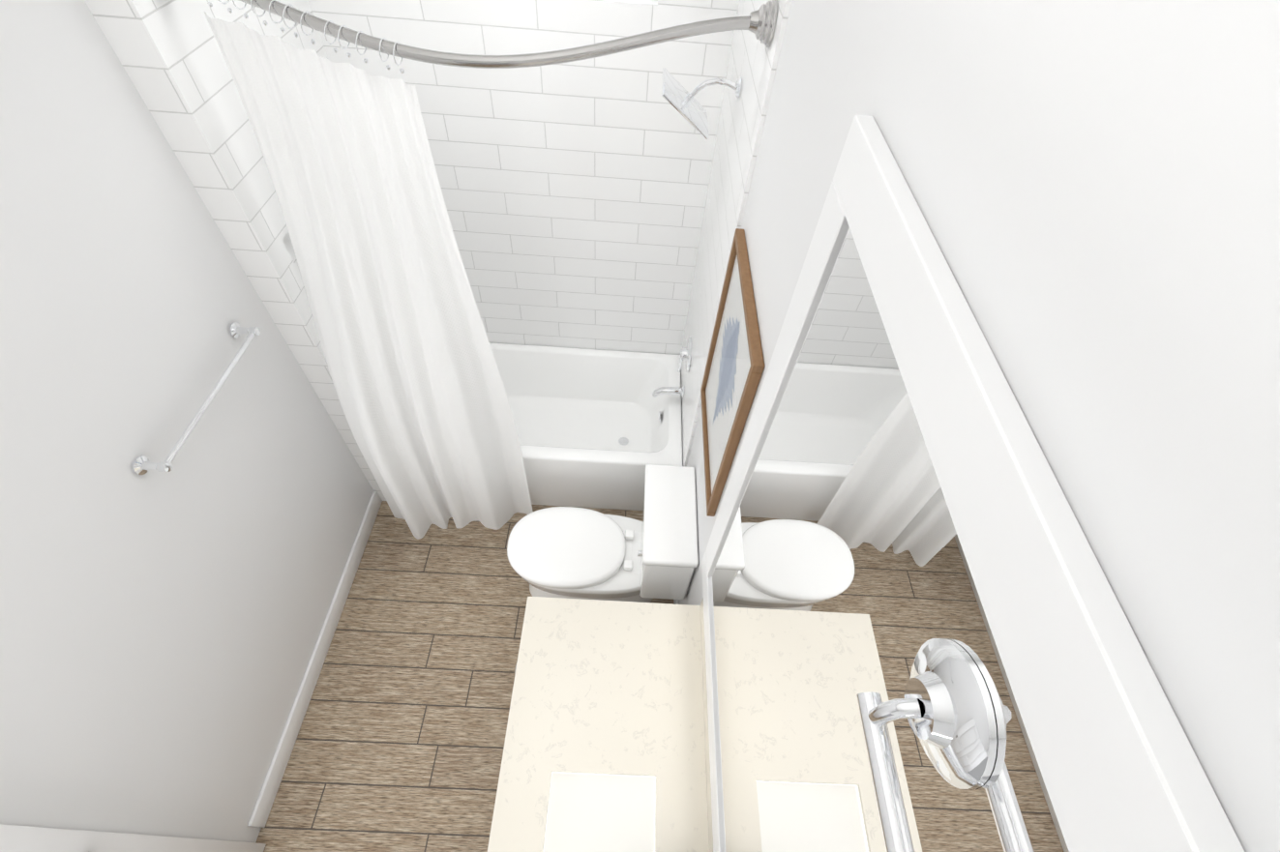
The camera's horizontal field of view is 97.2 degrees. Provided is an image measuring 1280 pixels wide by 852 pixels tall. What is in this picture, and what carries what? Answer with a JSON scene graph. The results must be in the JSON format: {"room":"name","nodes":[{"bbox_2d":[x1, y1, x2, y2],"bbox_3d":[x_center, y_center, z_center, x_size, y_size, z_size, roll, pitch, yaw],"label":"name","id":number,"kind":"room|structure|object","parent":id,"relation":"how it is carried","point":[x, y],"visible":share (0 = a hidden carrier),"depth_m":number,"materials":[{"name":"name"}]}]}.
{"room":"bathroom","nodes":[
{"label":"bathroom","id":0,"kind":"room"},
{"bbox_2d":[255,501,673,851],"bbox_3d":[-0.660,1.648,2.237,2.024,0.100,4.990,3,52,-2],"label":"floor","id":1,"kind":"structure","parent":0,"point":[399,745],"depth_m":2.48,"materials":[{"name":"brown wood"}]},
{"bbox_2d":[489,342,682,510],"bbox_3d":[-0.537,-0.013,3.192,1.497,0.460,0.788,3,52,-2],"label":"bathtub","id":2,"kind":"object","parent":1,"relation":"on","point":[598,429],"visible":0.69,"depth_m":3.28,"materials":[{"name":"white ceramic"}]},
{"bbox_2d":[487,596,713,851],"bbox_3d":[-0.138,1.454,1.736,0.632,0.990,1.584,3,52,-2],"label":"bathroom vanity","id":3,"kind":"object","parent":1,"relation":"on","point":[606,748],"visible":1,"depth_m":1.67,"materials":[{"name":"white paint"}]},
{"bbox_2d":[506,464,698,602],"bbox_3d":[-0.194,0.564,2.559,0.800,0.785,0.450,3,52,-2],"label":"toilet","id":4,"kind":"object","parent":1,"relation":"on","point":[570,552],"visible":1,"depth_m":2.45,"materials":[{"name":"white ceramic"}]},
{"bbox_2d":[0,0,1279,851],"bbox_3d":[-0.542,0.114,1.380,2.024,3.150,3.470,3,52,-2],"label":"wall","id":5,"kind":"structure","parent":0,"point":[1094,186],"depth_m":1.35,"materials":[{"name":"white paint"}]},
{"bbox_2d":[0,824,266,851],"bbox_3d":[-1.358,1.328,1.090,0.114,1.988,0.890,3,52,-2],"label":"door leaf","id":6,"kind":"structure","parent":5,"relation":"in","point":[19,839],"depth_m":1.43,"materials":[{"name":"white paint"}]},
{"bbox_2d":[131,322,260,475],"bbox_3d":[-1.312,-0.103,1.700,0.078,0.052,0.592,3,52,-2],"label":"towel bar","id":7,"kind":"object","parent":5,"relation":"attached to","point":[141,464],"visible":1,"depth_m":1.65,"materials":[{"name":"silver metal"}]},
{"bbox_2d":[247,490,382,828],"bbox_3d":[-1.435,0.950,2.591,0.013,0.110,1.458,3,52,-2],"label":"baseboard","id":8,"kind":"structure","parent":5,"relation":"attached to","point":[272,782],"depth_m":2.46,"materials":[{"name":"white paint"}]},
{"bbox_2d":[207,0,777,73],"bbox_3d":[-0.425,-0.982,1.381,1.498,0.188,0.180,3,52,-2],"label":"shower curtain rod","id":9,"kind":"object","parent":5,"relation":"attached to","point":[760,23],"visible":1,"depth_m":1.37,"materials":[{"name":"silver metal"}]},
{"bbox_2d":[203,11,533,539],"bbox_3d":[-0.869,-0.209,2.159,0.740,2.174,0.344,3,52,-2],"label":"shower curtain","id":10,"kind":"object","parent":9,"relation":"hanging from","point":[403,339],"visible":1,"depth_m":1.87,"materials":[{"name":"white fabric"}]},
{"bbox_2d":[652,386,684,397],"bbox_3d":[0.147,-0.182,2.987,0.165,0.078,0.060,3,52,-2],"label":"tub spout","id":11,"kind":"object","parent":5,"relation":"attached to","point":[675,391],"visible":1,"depth_m":2.97,"materials":[{"name":"silver metal"}]},
{"bbox_2d":[673,599,679,604],"bbox_3d":[0.181,0.793,2.838,0.013,0.110,0.808,3,52,-2],"label":"baseboard","id":12,"kind":"structure","parent":5,"relation":"attached to","point":[675,602],"depth_m":2.73,"materials":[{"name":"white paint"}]},
{"bbox_2d":[677,337,691,373],"bbox_3d":[0.218,-0.356,2.793,0.057,0.170,0.170,3,52,-2],"label":"shower valve","id":13,"kind":"object","parent":5,"relation":"attached to","point":[685,354],"visible":1,"depth_m":2.77,"materials":[{"name":"silver metal"}]},
{"bbox_2d":[661,67,742,139],"bbox_3d":[0.193,-1.059,1.836,0.249,0.153,0.200,3,52,-2],"label":"shower head","id":14,"kind":"object","parent":5,"relation":"attached to","point":[683,102],"visible":1,"depth_m":1.81},
{"bbox_2d":[700,228,764,516],"bbox_3d":[0.263,-0.140,1.755,0.026,0.710,0.560,3,52,-2],"label":"picture frame","id":15,"kind":"object","parent":5,"relation":"attached to","point":[734,368],"visible":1,"depth_m":1.67,"materials":[{"name":"brown wood"}]},
{"bbox_2d":[856,638,997,851],"bbox_3d":[0.229,0.517,0.273,0.061,0.119,0.810,3,52,-2],"label":"sconce","id":16,"kind":"object","parent":5,"relation":"attached to","point":[944,707],"visible":1,"depth_m":0.47,"materials":[{"name":"silver metal"}]},
{"bbox_2d":[701,115,1244,851],"bbox_3d":[0.240,0.676,0.822,0.027,1.440,1.684,3,52,-2],"label":"mirror","id":17,"kind":"object","parent":5,"relation":"attached to","point":[893,500],"visible":1,"depth_m":0.60,"materials":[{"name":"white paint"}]}
]}

